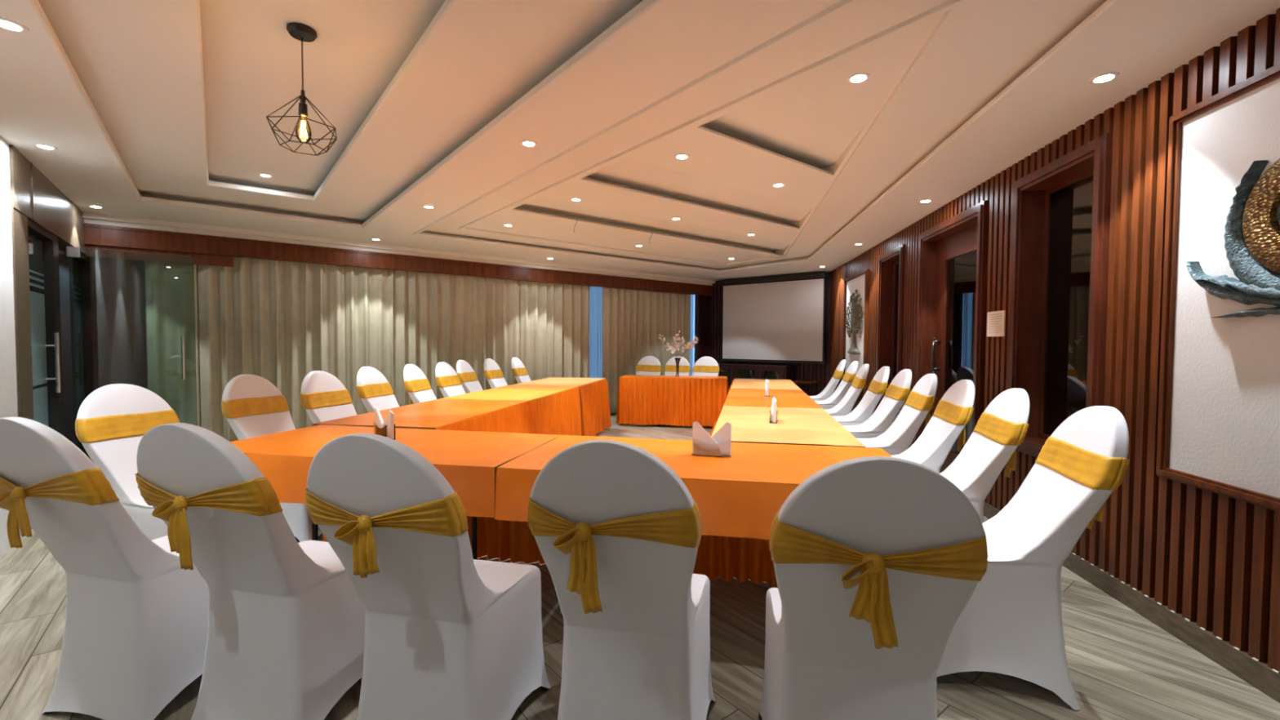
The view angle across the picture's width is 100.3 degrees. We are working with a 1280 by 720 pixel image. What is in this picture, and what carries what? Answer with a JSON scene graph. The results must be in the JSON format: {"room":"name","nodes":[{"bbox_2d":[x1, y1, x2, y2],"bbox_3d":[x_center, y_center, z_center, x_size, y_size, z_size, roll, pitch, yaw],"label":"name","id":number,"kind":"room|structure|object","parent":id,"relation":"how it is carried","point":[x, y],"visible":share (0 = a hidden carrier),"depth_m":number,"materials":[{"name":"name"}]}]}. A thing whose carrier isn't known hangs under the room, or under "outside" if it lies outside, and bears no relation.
{"room":"conference room","nodes":[
{"label":"conference room","id":0,"kind":"room"},
{"bbox_2d":[0,136,89,558],"bbox_3d":[-3.067,-0.051,1.653,0.750,2.700,9.397,-1,2,-38],"label":"wall","id":1,"kind":"structure","parent":0,"point":[8,383],"depth_m":3.27,"materials":[{"name":"white paint"}]},
{"bbox_2d":[10,207,34,528],"bbox_3d":[-4.124,0.083,3.474,0.170,2.100,0.320,-1,2,-38],"label":"trim","id":2,"kind":"structure","parent":1,"relation":"attached to","point":[19,220],"depth_m":3.49,"materials":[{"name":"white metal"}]},
{"bbox_2d":[8,144,85,255],"bbox_3d":[-4.791,-1.193,4.289,0.180,0.390,2.500,-1,2,-38],"label":"wall panel","id":3,"kind":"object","parent":1,"relation":"attached to","point":[33,194],"depth_m":3.95,"materials":[{"name":"brown wood"}]},
{"bbox_2d":[27,217,197,452],"bbox_3d":[-4.549,0.039,4.731,0.948,2.100,2.180,-1,2,-38],"label":"door","id":4,"kind":"structure","parent":1,"relation":"in","point":[51,279],"depth_m":4.25,"materials":[{"name":"black glass"}]},
{"bbox_2d":[78,255,613,462],"bbox_3d":[-2.128,-0.255,8.111,8.950,2.490,0.120,-1,2,-38],"label":"wall","id":5,"kind":"structure","parent":0,"point":[114,307],"depth_m":5.45,"materials":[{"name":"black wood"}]},
{"bbox_2d":[144,260,200,426],"bbox_3d":[-4.954,-0.077,5.667,0.418,2.205,0.063,-1,2,-38],"label":"glass door","id":6,"kind":"structure","parent":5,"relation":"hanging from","point":[171,288],"depth_m":5.67,"materials":[{"name":"green glass"}]},
{"bbox_2d":[83,222,712,296],"bbox_3d":[-1.990,-1.240,7.886,8.720,0.315,0.065,-1,2,-38],"label":"curtain pelmet","id":7,"kind":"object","parent":5,"relation":"attached to","point":[203,250],"depth_m":6.26,"materials":[{"name":"brown wood"}]},
{"bbox_2d":[82,212,715,285],"bbox_3d":[-2.015,-1.446,7.913,8.720,0.095,0.260,-1,2,-38],"label":"trim","id":8,"kind":"structure","parent":5,"relation":"attached to","point":[90,218],"depth_m":6.53,"materials":[{"name":"white paint"}]},
{"bbox_2d":[589,286,602,377],"bbox_3d":[-0.773,-0.167,9.064,0.570,2.205,0.048,-1,2,-39],"label":"window","id":9,"kind":"structure","parent":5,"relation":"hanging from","point":[595,292],"depth_m":9.08,"materials":[{"name":"blue glass"}]},
{"bbox_2d":[689,294,695,375],"bbox_3d":[0.953,-0.203,10.434,0.342,2.205,0.038,-1,2,-38],"label":"window","id":10,"kind":"structure","parent":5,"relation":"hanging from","point":[692,296],"depth_m":10.49,"materials":[{"name":"blue glass"}]},
{"bbox_2d":[0,0,1279,280],"bbox_3d":[1.306,-1.443,4.130,9.398,0.216,10.504,-1,2,-38],"label":"ceiling","id":11,"kind":"structure","parent":0,"point":[152,109],"depth_m":2.97,"materials":[{"name":"white paint"}]},
{"bbox_2d":[0,17,29,32],"bbox_3d":[-2.450,-1.299,2.069,0.108,0.006,0.108,1,2,11],"label":"recessed light","id":12,"kind":"object","parent":11,"relation":"in","point":[6,24],"visible":1,"depth_m":2.08,"materials":[{"name":"white"}]},
{"bbox_2d":[32,143,57,150],"bbox_3d":[-3.765,-1.350,3.381,0.108,0.006,0.108,1,2,11],"label":"recessed light","id":13,"kind":"object","parent":11,"relation":"in","point":[39,145],"visible":1,"depth_m":3.38,"materials":[{"name":"white"}]},
{"bbox_2d":[87,204,104,208],"bbox_3d":[-4.992,-1.406,4.899,0.108,0.006,0.108,1,2,11],"label":"recessed light","id":14,"kind":"object","parent":11,"relation":"in","point":[91,206],"visible":1,"depth_m":4.90,"materials":[{"name":"white plastic"}]},
{"bbox_2d":[257,173,272,177],"bbox_3d":[-3.222,-1.587,4.593,0.108,0.006,0.108,1,2,11],"label":"recessed light","id":15,"kind":"object","parent":11,"relation":"in","point":[263,175],"visible":1,"depth_m":4.58,"materials":[{"name":"white"}]},
{"bbox_2d":[266,22,337,155],"bbox_3d":[-1.548,-1.242,2.451,0.301,0.537,0.285,1,2,11],"label":"pendant lamp","id":16,"kind":"object","parent":11,"relation":"hanging from","point":[300,32],"visible":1,"depth_m":2.44,"materials":[{"name":"black metal"}]},
{"bbox_2d":[298,89,307,117],"bbox_3d":[-1.548,-1.181,2.453,0.038,0.118,0.038,1,2,11],"label":"socket","id":17,"kind":"object","parent":16,"relation":"attached to","point":[304,107],"depth_m":2.44,"materials":[{"name":"black metal"}]},
{"bbox_2d":[422,204,435,208],"bbox_3d":[-1.913,-1.388,4.835,0.108,0.006,0.108,1,2,11],"label":"recessed light","id":18,"kind":"object","parent":11,"relation":"in","point":[424,206],"visible":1,"depth_m":4.83,"materials":[{"name":"white"}]},
{"bbox_2d":[520,139,537,146],"bbox_3d":[-0.684,-1.330,3.282,0.108,0.006,0.108,1,2,11],"label":"recessed light","id":19,"kind":"object","parent":11,"relation":"in","point":[526,143],"visible":1,"depth_m":3.28,"materials":[{"name":"white"}]},
{"bbox_2d":[570,197,582,201],"bbox_3d":[-0.585,-1.468,4.886,0.108,0.006,0.108,1,2,11],"label":"recessed light","id":20,"kind":"object","parent":11,"relation":"in","point":[575,199],"visible":1,"depth_m":4.89,"materials":[{"name":"white"}]},
{"bbox_2d":[671,217,681,220],"bbox_3d":[0.381,-1.487,5.623,0.108,0.006,0.108,1,2,11],"label":"recessed light","id":21,"kind":"object","parent":11,"relation":"in","point":[673,218],"visible":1,"depth_m":5.61,"materials":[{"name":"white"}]},
{"bbox_2d":[674,153,689,159],"bbox_3d":[0.294,-1.425,3.744,0.108,0.006,0.108,1,2,11],"label":"recessed light","id":22,"kind":"object","parent":11,"relation":"in","point":[682,156],"visible":1,"depth_m":3.74,"materials":[{"name":"white"}]},
{"bbox_2d":[771,182,785,186],"bbox_3d":[1.143,-1.443,4.407,0.108,0.006,0.108,1,2,11],"label":"recessed light","id":23,"kind":"object","parent":11,"relation":"in","point":[777,184],"visible":1,"depth_m":4.40,"materials":[{"name":"white"}]},
{"bbox_2d":[846,71,870,83],"bbox_3d":[1.073,-1.384,2.622,0.108,0.006,0.108,1,2,11],"label":"recessed light","id":24,"kind":"object","parent":11,"relation":"in","point":[858,77],"visible":1,"depth_m":2.62,"materials":[{"name":"white"}]},
{"bbox_2d":[918,199,932,203],"bbox_3d":[2.437,-1.356,4.556,0.108,0.006,0.108,1,2,11],"label":"recessed light","id":25,"kind":"object","parent":11,"relation":"in","point":[924,200],"visible":1,"depth_m":4.55,"materials":[{"name":"white"}]},
{"bbox_2d":[1088,71,1119,84],"bbox_3d":[2.120,-1.287,2.439,0.108,0.006,0.108,1,2,11],"label":"recessed light","id":26,"kind":"object","parent":11,"relation":"in","point":[1106,77],"visible":1,"depth_m":2.44,"materials":[{"name":"white"}]},
{"bbox_2d":[0,413,1279,719],"bbox_3d":[-1.248,1.099,4.981,8.803,0.001,12.645,1,2,11],"label":"floor","id":27,"kind":"structure","parent":0,"point":[1122,665],"depth_m":2.10,"materials":[{"name":"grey wood"}]},
{"bbox_2d":[0,417,208,719],"bbox_3d":[-1.766,0.680,1.906,0.465,1.042,0.707,1,2,14],"label":"banquet chair","id":28,"kind":"object","parent":27,"relation":"on","point":[135,633],"visible":0.9,"depth_m":1.75,"materials":[{"name":"white fabric"}]},
{"bbox_2d":[75,383,180,540],"bbox_3d":[-2.389,0.650,2.724,0.707,1.042,0.465,1,2,11],"label":"banquet chair","id":29,"kind":"object","parent":27,"relation":"on","point":[111,423],"visible":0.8,"depth_m":2.63,"materials":[{"name":"white fabric"}]},
{"bbox_2d":[134,422,365,719],"bbox_3d":[-1.204,0.686,1.813,0.465,1.042,0.707,1,2,13],"label":"banquet chair","id":30,"kind":"object","parent":27,"relation":"on","point":[286,637],"visible":0.96,"depth_m":1.66,"materials":[{"name":"white fabric"}]},
{"bbox_2d":[221,374,322,542],"bbox_3d":[-2.333,0.623,3.549,0.707,1.042,0.465,1,2,11],"label":"banquet chair","id":31,"kind":"object","parent":27,"relation":"on","point":[252,406],"visible":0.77,"depth_m":3.49,"materials":[{"name":"white fabric"}]},
{"bbox_2d":[300,370,356,423],"bbox_3d":[-2.134,0.608,4.030,0.707,1.042,0.465,1,2,10],"label":"banquet chair","id":32,"kind":"object","parent":27,"relation":"on","point":[324,397],"visible":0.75,"depth_m":4.01,"materials":[{"name":"white fabric"}]},
{"bbox_2d":[355,366,399,413],"bbox_3d":[-2.126,0.583,4.776,0.707,1.042,0.465,0,2,6],"label":"banquet chair","id":33,"kind":"object","parent":27,"relation":"on","point":[373,388],"visible":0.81,"depth_m":4.73,"materials":[{"name":"white fabric"}]},
{"bbox_2d":[253,436,558,559],"bbox_3d":[-1.303,0.800,2.795,1.567,0.741,0.776,1,2,12],"label":"banquet table","id":34,"kind":"object","parent":27,"relation":"on","point":[314,526],"visible":0.12,"depth_m":2.88,"materials":[{"name":"orange fabric"}]},
{"bbox_2d":[230,424,560,564],"bbox_3d":[-1.313,0.796,2.804,1.615,0.743,0.861,1,2,12],"label":"tablecloth","id":35,"kind":"object","parent":34,"relation":"on","point":[285,459],"visible":0.48,"depth_m":2.66,"materials":[{"name":"orange fabric"}]},
{"bbox_2d":[373,422,395,439],"bbox_3d":[-1.379,0.379,2.877,0.180,0.084,0.047,2,3,43],"label":"napkin holder","id":36,"kind":"object","parent":35,"relation":"on","point":[382,432],"visible":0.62,"depth_m":2.85,"materials":[{"name":"clear plastic"}]},
{"bbox_2d":[374,408,387,437],"bbox_3d":[-1.400,0.339,2.884,0.133,0.155,0.016,2,3,43],"label":"napkin","id":37,"kind":"object","parent":36,"relation":"in","point":[379,421],"visible":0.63,"depth_m":2.89,"materials":[{"name":"white fabric"}]},
{"bbox_2d":[383,409,394,439],"bbox_3d":[-1.357,0.340,2.867,0.133,0.155,0.016,2,3,43],"label":"napkin","id":38,"kind":"object","parent":36,"relation":"in","point":[389,420],"visible":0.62,"depth_m":2.83,"materials":[{"name":"white paper"}]},
{"bbox_2d":[315,408,502,429],"bbox_3d":[-1.533,0.757,4.076,0.816,0.741,1.511,1,2,9],"label":"banquet table","id":39,"kind":"object","parent":27,"relation":"on","point":[501,408],"visible":0.06,"depth_m":3.30,"materials":[{"name":"orange fabric"}]},
{"bbox_2d":[312,398,533,434],"bbox_3d":[-1.504,0.739,4.071,0.954,0.716,1.540,1,2,9],"label":"tablecloth","id":40,"kind":"object","parent":39,"relation":"on","point":[442,414],"visible":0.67,"depth_m":4.00,"materials":[{"name":"orange fabric"}]},
{"bbox_2d":[403,364,436,404],"bbox_3d":[-1.979,0.564,5.362,0.707,1.042,0.465,0,2,1],"label":"banquet chair","id":41,"kind":"object","parent":27,"relation":"on","point":[418,387],"visible":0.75,"depth_m":5.29,"materials":[{"name":"white fabric"}]},
{"bbox_2d":[304,433,551,719],"bbox_3d":[-0.618,0.694,1.663,0.465,1.042,0.707,1,2,12],"label":"banquet chair","id":42,"kind":"object","parent":27,"relation":"on","point":[451,634],"visible":1,"depth_m":1.50,"materials":[{"name":"white fabric"}]},
{"bbox_2d":[435,361,465,398],"bbox_3d":[-1.882,0.546,5.918,0.707,1.042,0.465,1,2,8],"label":"banquet chair","id":43,"kind":"object","parent":27,"relation":"on","point":[447,380],"visible":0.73,"depth_m":5.87,"materials":[{"name":"white fabric"}]},
{"bbox_2d":[456,360,483,393],"bbox_3d":[-1.894,0.523,6.616,0.707,1.042,0.465,0,2,6],"label":"banquet chair","id":44,"kind":"object","parent":27,"relation":"on","point":[468,377],"visible":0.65,"depth_m":6.56,"materials":[{"name":"white fabric"}]},
{"bbox_2d":[483,358,507,389],"bbox_3d":[-1.738,0.504,7.223,0.707,1.042,0.465,1,2,10],"label":"banquet chair","id":45,"kind":"object","parent":27,"relation":"on","point":[495,377],"visible":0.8,"depth_m":7.19,"materials":[{"name":"white fabric"}]},
{"bbox_2d":[511,357,531,383],"bbox_3d":[-1.520,0.484,7.844,0.707,1.042,0.465,1,2,8],"label":"banquet chair","id":46,"kind":"object","parent":27,"relation":"on","point":[519,371],"visible":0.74,"depth_m":7.79,"materials":[{"name":"white fabric"}]},
{"bbox_2d":[528,440,715,719],"bbox_3d":[-0.019,0.700,1.592,0.465,1.042,0.707,1,2,11],"label":"banquet chair","id":47,"kind":"object","parent":27,"relation":"on","point":[616,531],"visible":1,"depth_m":1.37,"materials":[{"name":"white fabric"}]},
{"bbox_2d":[635,355,661,375],"bbox_3d":[0.088,0.460,8.846,0.465,1.042,0.707,1,2,13],"label":"banquet chair","id":48,"kind":"object","parent":27,"relation":"on","point":[648,365],"visible":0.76,"depth_m":9.06,"materials":[{"name":"white fabric"}]},
{"bbox_2d":[664,355,690,375],"bbox_3d":[0.572,0.465,8.768,0.465,1.042,0.707,1,2,13],"label":"banquet chair","id":49,"kind":"object","parent":27,"relation":"on","point":[684,366],"visible":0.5,"depth_m":8.98,"materials":[{"name":"white"}]},
{"bbox_2d":[693,355,719,376],"bbox_3d":[1.047,0.470,8.692,0.465,1.042,0.707,1,2,13],"label":"banquet chair","id":50,"kind":"object","parent":27,"relation":"on","point":[706,366],"visible":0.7,"depth_m":8.91,"materials":[{"name":"white fabric"}]},
{"bbox_2d":[717,363,817,395],"bbox_3d":[2.207,0.515,9.706,1.950,0.850,0.380,2,2,40],"label":"media cabinet","id":51,"kind":"object","parent":27,"relation":"on","point":[788,372],"visible":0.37,"depth_m":9.59,"materials":[{"name":"red wood"}]},
{"bbox_2d":[723,372,730,378],"bbox_3d":[1.666,0.292,10.150,0.280,0.100,0.230,2,2,40],"label":"door","id":52,"kind":"object","parent":51,"relation":"in","point":[727,375],"visible":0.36,"depth_m":10.02,"materials":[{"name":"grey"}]},
{"bbox_2d":[741,369,755,378],"bbox_3d":[2.056,0.270,9.820,0.300,0.170,0.230,2,2,40],"label":"door","id":53,"kind":"object","parent":51,"relation":"in","point":[745,374],"visible":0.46,"depth_m":9.75,"materials":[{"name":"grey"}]},
{"bbox_2d":[766,373,781,379],"bbox_3d":[2.438,0.303,9.498,0.300,0.130,0.230,2,2,40],"label":"door","id":54,"kind":"object","parent":51,"relation":"in","point":[769,375],"visible":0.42,"depth_m":9.43,"materials":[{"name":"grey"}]},
{"bbox_2d":[791,380,817,383],"bbox_3d":[2.832,0.379,9.239,0.400,0.030,0.280,2,2,40],"label":"shelf","id":55,"kind":"object","parent":51,"relation":"attached to","point":[794,381],"depth_m":9.12,"materials":[{"name":"brown wood"}]},
{"bbox_2d":[731,440,862,447],"bbox_3d":[0.923,0.785,3.603,0.766,0.741,1.583,1,2,11],"label":"banquet table","id":56,"kind":"object","parent":27,"relation":"on","point":[731,441],"visible":0.02,"depth_m":2.81,"materials":[{"name":"orange fabric"}]},
{"bbox_2d":[710,405,865,447],"bbox_3d":[0.893,0.767,3.609,0.909,0.716,1.612,1,2,11],"label":"tablecloth","id":57,"kind":"object","parent":56,"relation":"on","point":[748,424],"visible":0.59,"depth_m":3.34,"materials":[{"name":"yellow fabric"}]},
{"bbox_2d":[769,409,778,423],"bbox_3d":[0.897,0.368,3.566,0.047,0.084,0.180,1,2,17],"label":"napkin holder","id":58,"kind":"object","parent":57,"relation":"on","point":[777,413],"visible":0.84,"depth_m":3.52,"materials":[{"name":"clear plastic"}]},
{"bbox_2d":[770,396,774,422],"bbox_3d":[0.894,0.328,3.588,0.016,0.155,0.133,1,2,17],"label":"napkin stack","id":59,"kind":"object","parent":58,"relation":"in","point":[773,398],"visible":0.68,"depth_m":3.56,"materials":[{"name":"white paper"}]},
{"bbox_2d":[773,398,777,422],"bbox_3d":[0.898,0.330,3.542,0.016,0.155,0.133,1,2,17],"label":"napkin stack","id":60,"kind":"object","parent":58,"relation":"in","point":[775,409],"visible":0.92,"depth_m":3.48,"materials":[{"name":"white paper"}]},
{"bbox_2d":[808,359,845,400],"bbox_3d":[2.592,0.510,7.720,0.707,1.042,0.465,1,2,13],"label":"banquet chair","id":61,"kind":"object","parent":27,"relation":"on","point":[838,374],"visible":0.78,"depth_m":7.53,"materials":[{"name":"white fabric"}]},
{"bbox_2d":[814,360,857,408],"bbox_3d":[2.503,0.531,7.083,0.707,1.042,0.465,1,2,11],"label":"banquet chair","id":62,"kind":"object","parent":27,"relation":"on","point":[834,399],"visible":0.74,"depth_m":6.91,"materials":[{"name":"white fabric"}]},
{"bbox_2d":[823,364,869,416],"bbox_3d":[2.237,0.561,6.129,0.707,1.042,0.465,1,2,13],"label":"banquet chair","id":63,"kind":"object","parent":27,"relation":"on","point":[844,407],"visible":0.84,"depth_m":5.94,"materials":[{"name":"white fabric"}]},
{"bbox_2d":[831,366,889,425],"bbox_3d":[2.187,0.581,5.536,0.707,1.042,0.465,1,2,11],"label":"banquet chair","id":64,"kind":"object","parent":27,"relation":"on","point":[877,388],"visible":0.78,"depth_m":5.37,"materials":[{"name":"white fabric"}]},
{"bbox_2d":[758,456,987,719],"bbox_3d":[0.558,0.708,1.424,0.465,1.042,0.707,1,2,11],"label":"banquet chair","id":65,"kind":"object","parent":27,"relation":"on","point":[877,560],"visible":1,"depth_m":1.16,"materials":[{"name":"white fabric"}]},
{"bbox_2d":[842,368,911,438],"bbox_3d":[2.091,0.601,4.911,0.707,1.042,0.465,1,2,10],"label":"banquet chair","id":66,"kind":"object","parent":27,"relation":"on","point":[898,391],"visible":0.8,"depth_m":4.75,"materials":[{"name":"white fabric"}]},
{"bbox_2d":[857,373,937,455],"bbox_3d":[1.927,0.623,4.212,0.707,1.042,0.465,1,2,11],"label":"banquet chair","id":67,"kind":"object","parent":27,"relation":"on","point":[899,437],"visible":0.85,"depth_m":4.05,"materials":[{"name":"white fabric"}]},
{"bbox_2d":[891,379,974,473],"bbox_3d":[1.785,0.645,3.537,0.707,1.042,0.465,1,2,11],"label":"banquet chair","id":68,"kind":"object","parent":27,"relation":"on","point":[954,411],"visible":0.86,"depth_m":3.40,"materials":[{"name":"white fabric"}]},
{"bbox_2d":[939,388,1029,523],"bbox_3d":[1.647,0.666,2.883,0.707,1.042,0.465,1,2,13],"label":"banquet chair","id":69,"kind":"object","parent":27,"relation":"on","point":[1002,426],"visible":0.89,"depth_m":2.72,"materials":[{"name":"white fabric"}]},
{"bbox_2d":[936,405,1129,710],"bbox_3d":[1.414,0.691,2.094,0.707,1.042,0.465,1,2,13],"label":"banquet chair","id":70,"kind":"object","parent":27,"relation":"on","point":[1011,624],"visible":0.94,"depth_m":1.92,"materials":[{"name":"white fabric"}]},
{"bbox_3d":[-1.281,0.707,5.627,0.816,0.741,1.570,1,2,9],"label":"banquet table","id":71,"kind":"object","parent":27,"relation":"on","visible":0},
{"bbox_2d":[444,385,582,435],"bbox_3d":[-1.251,0.689,5.622,0.959,0.716,1.594,1,2,9],"label":"tablecloth","id":72,"kind":"object","parent":71,"relation":"on","point":[556,410],"visible":0.67,"depth_m":5.53,"materials":[{"name":"fabric"}]},
{"bbox_3d":[1.600,0.679,6.927,0.766,0.741,1.711,1,2,11],"label":"banquet table","id":73,"kind":"object","parent":27,"relation":"on","visible":0},
{"bbox_2d":[728,378,801,390],"bbox_3d":[1.574,0.660,6.947,0.910,0.716,1.765,1,2,11],"label":"tablecloth","id":74,"kind":"object","parent":73,"relation":"on","point":[757,384],"visible":0.45,"depth_m":6.79,"materials":[{"name":"orange fabric"}]},
{"bbox_3d":[1.255,0.733,5.234,0.766,0.741,1.688,1,2,11],"label":"banquet table","id":75,"kind":"object","parent":27,"relation":"on","visible":0},
{"bbox_2d":[721,388,822,408],"bbox_3d":[1.224,0.715,5.240,0.912,0.716,1.715,1,2,11],"label":"tablecloth","id":76,"kind":"object","parent":75,"relation":"on","point":[735,397],"visible":0.56,"depth_m":5.03,"materials":[{"name":"fabric"}]},
{"label":"napkin holder","id":77,"kind":"object","parent":76,"relation":"on","visible":0},
{"bbox_2d":[764,379,767,395],"bbox_3d":[1.263,0.272,5.338,0.017,0.155,0.133,1,2,13],"label":"napkin stack","id":78,"kind":"object","parent":77,"relation":"in","point":[766,380],"visible":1,"depth_m":5.30,"materials":[{"name":"white paper"}]},
{"bbox_3d":[-1.035,0.658,7.142,0.816,0.741,1.441,1,2,9],"label":"banquet table","id":79,"kind":"object","parent":27,"relation":"on","visible":0},
{"bbox_2d":[511,377,611,436],"bbox_3d":[-1.000,0.640,7.149,0.962,0.716,1.495,1,2,9],"label":"tablecloth","id":80,"kind":"object","parent":79,"relation":"on","point":[595,413],"visible":0.75,"depth_m":7.01,"materials":[{"name":"orange fabric"}]},
{"bbox_3d":[0.525,0.630,8.235,1.576,0.741,0.476,1,2,9],"label":"banquet table","id":81,"kind":"object","parent":27,"relation":"on","visible":0},
{"bbox_2d":[616,374,728,426],"bbox_3d":[0.516,0.613,8.208,1.748,0.716,0.616,1,2,8],"label":"tablecloth","id":82,"kind":"object","parent":81,"relation":"on","point":[642,399],"visible":0.9,"depth_m":7.97,"materials":[{"name":"orange fabric"}]},
{"bbox_2d":[675,358,679,377],"bbox_3d":[0.575,0.113,8.177,0.084,0.285,0.084,1,2,11],"label":"flower vase","id":83,"kind":"object","parent":82,"relation":"on","point":[675,358],"visible":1,"depth_m":8.17,"materials":[{"name":"clear glass"}]},
{"bbox_2d":[658,330,698,373],"bbox_3d":[0.587,-0.114,8.151,0.628,0.681,0.192,1,2,11],"label":"blossom spray","id":84,"kind":"object","parent":83,"relation":"in","point":[677,345],"visible":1,"depth_m":8.15,"materials":[{"name":"brown"}]},
{"bbox_3d":[0.306,0.820,2.466,1.660,0.741,0.776,1,2,11],"label":"banquet table","id":85,"kind":"object","parent":27,"relation":"on","visible":0},
{"bbox_2d":[494,435,892,586],"bbox_3d":[0.320,0.816,2.468,1.711,0.744,0.869,1,2,11],"label":"tablecloth","id":86,"kind":"object","parent":85,"relation":"on","point":[737,516],"visible":0.4,"depth_m":2.27,"materials":[{"name":"orange fabric"}]},
{"bbox_2d":[691,437,732,457],"bbox_3d":[0.334,0.401,2.482,0.180,0.084,0.047,1,2,15],"label":"napkin holder","id":87,"kind":"object","parent":86,"relation":"on","point":[722,455],"visible":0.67,"depth_m":2.48,"materials":[{"name":"clear plastic"}]},
{"bbox_2d":[693,421,721,455],"bbox_3d":[0.311,0.362,2.479,0.133,0.155,0.017,1,2,14],"label":"napkin stack","id":88,"kind":"object","parent":87,"relation":"in","point":[704,443],"visible":1,"depth_m":2.48,"materials":[{"name":"white paper"}]},
{"bbox_2d":[711,422,731,455],"bbox_3d":[0.357,0.362,2.484,0.133,0.155,0.017,1,2,15],"label":"napkin stack","id":89,"kind":"object","parent":87,"relation":"in","point":[722,437],"visible":0.75,"depth_m":2.47,"materials":[{"name":"white paper"}]},
{"bbox_2d":[694,294,708,363],"bbox_3d":[1.280,-0.277,10.661,0.440,2.400,0.120,-1,2,-38],"label":"wall pier","id":90,"kind":"object","parent":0,"point":[701,313],"visible":0.29,"depth_m":10.54,"materials":[{"name":"red wood"}]},
{"bbox_2d":[707,271,831,395],"bbox_3d":[2.296,-0.294,9.971,2.636,2.490,0.145,2,2,40],"label":"wall","id":91,"kind":"structure","parent":0,"point":[820,373],"depth_m":9.42,"materials":[{"name":"red wood"}]},
{"bbox_2d":[720,271,827,364],"bbox_3d":[2.361,-0.731,9.684,2.070,1.565,0.140,2,2,40],"label":"projector screen","id":92,"kind":"object","parent":91,"relation":"attached to","point":[777,318],"visible":1,"depth_m":9.60,"materials":[{"name":"white fabric"}]},
{"bbox_3d":[-1.749,-1.286,8.169,4.685,0.024,5.564,1,2,11],"label":"rail","id":93,"kind":"object","parent":91,"relation":"attached to","visible":0},
{"bbox_2d":[196,256,346,441],"bbox_3d":[-4.237,-0.092,6.239,1.421,2.205,0.114,-1,2,-38],"label":"curtain","id":94,"kind":"object","parent":93,"relation":"hanging from","point":[280,322],"visible":0.61,"depth_m":6.19,"materials":[{"name":"beige fabric"}]},
{"bbox_2d":[344,266,408,414],"bbox_3d":[-3.387,-0.110,6.914,0.750,2.205,0.096,-1,2,-39],"label":"curtain","id":95,"kind":"object","parent":93,"relation":"hanging from","point":[376,300],"visible":0.7,"depth_m":6.89,"materials":[{"name":"beige fabric"}]},
{"bbox_2d":[407,271,519,404],"bbox_3d":[-2.457,-0.129,7.647,1.620,2.205,0.112,-1,2,-38],"label":"curtain","id":96,"kind":"object","parent":93,"relation":"hanging from","point":[452,318],"visible":0.63,"depth_m":7.56,"materials":[{"name":"beige fabric"}]},
{"bbox_2d":[519,280,590,380],"bbox_3d":[-1.326,-0.153,8.541,1.267,2.206,0.110,-1,2,-39],"label":"curtain","id":97,"kind":"object","parent":93,"relation":"hanging from","point":[554,317],"visible":0.55,"depth_m":8.52,"materials":[{"name":"beige fabric"}]},
{"bbox_2d":[602,287,690,413],"bbox_3d":[0.183,-0.184,9.731,2.062,2.206,0.110,-1,2,-38],"label":"curtain","id":98,"kind":"object","parent":93,"relation":"hanging from","point":[633,320],"visible":0.59,"depth_m":9.55,"materials":[{"name":"beige fabric"}]},
{"bbox_2d":[829,7,1279,673],"bbox_3d":[2.569,-0.074,3.386,0.172,2.490,11.460,1,2,8],"label":"wall","id":99,"kind":"structure","parent":0,"point":[1213,558],"depth_m":2.52,"materials":[{"name":"brown wood"}]},
{"bbox_2d":[842,268,869,382],"bbox_3d":[3.036,-0.434,7.546,0.063,1.540,1.150,1,2,8],"label":"panel","id":100,"kind":"object","parent":99,"relation":"attached to","point":[855,310],"visible":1,"depth_m":7.43,"materials":[{"name":"white fabric"}]},
{"bbox_2d":[876,244,905,408],"bbox_3d":[2.917,-0.364,6.076,0.192,1.755,0.800,1,2,8],"label":"door","id":101,"kind":"structure","parent":99,"relation":"in","point":[891,293],"depth_m":6.37,"materials":[{"name":"brown wood"}]},
{"bbox_2d":[914,200,989,473],"bbox_3d":[2.722,-0.039,4.619,0.192,2.340,1.240,1,2,8],"label":"door","id":102,"kind":"structure","parent":99,"relation":"in","point":[953,253],"depth_m":4.73,"materials":[{"name":"brown wood"}]},
{"bbox_2d":[986,310,1005,336],"bbox_3d":[2.545,-0.258,3.817,0.008,0.180,0.230,1,2,8],"label":"notice","id":103,"kind":"object","parent":99,"relation":"attached to","point":[996,320],"visible":1,"depth_m":3.80,"materials":[{"name":"beige paper"}]},
{"bbox_2d":[1008,132,1113,457],"bbox_3d":[2.534,-0.287,3.182,0.192,1.790,0.840,1,2,8],"label":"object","id":104,"kind":"structure","parent":99,"relation":"in","point":[1061,217],"depth_m":3.32,"materials":[{"name":"brown wood"}]},
{"bbox_2d":[983,502,1279,702],"bbox_3d":[2.494,1.120,3.435,0.032,0.100,11.460,1,2,8],"label":"baseboard","id":105,"kind":"structure","parent":99,"relation":"attached to","point":[1257,674],"depth_m":2.29,"materials":[{"name":"brown wood"}]},
{"bbox_2d":[1072,552,1279,673],"bbox_3d":[2.087,1.165,0.429,0.009,0.004,5.309,1,2,8],"label":"trim","id":106,"kind":"structure","parent":99,"relation":"attached to","point":[1218,637],"depth_m":2.27,"materials":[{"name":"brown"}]},
{"bbox_2d":[1155,62,1279,511],"bbox_3d":[2.268,-0.259,1.845,0.089,1.600,1.100,1,2,8],"label":"framed wall art","id":107,"kind":"object","parent":99,"relation":"attached to","point":[1219,420],"visible":1,"depth_m":2.11,"materials":[{"name":"white fabric"}]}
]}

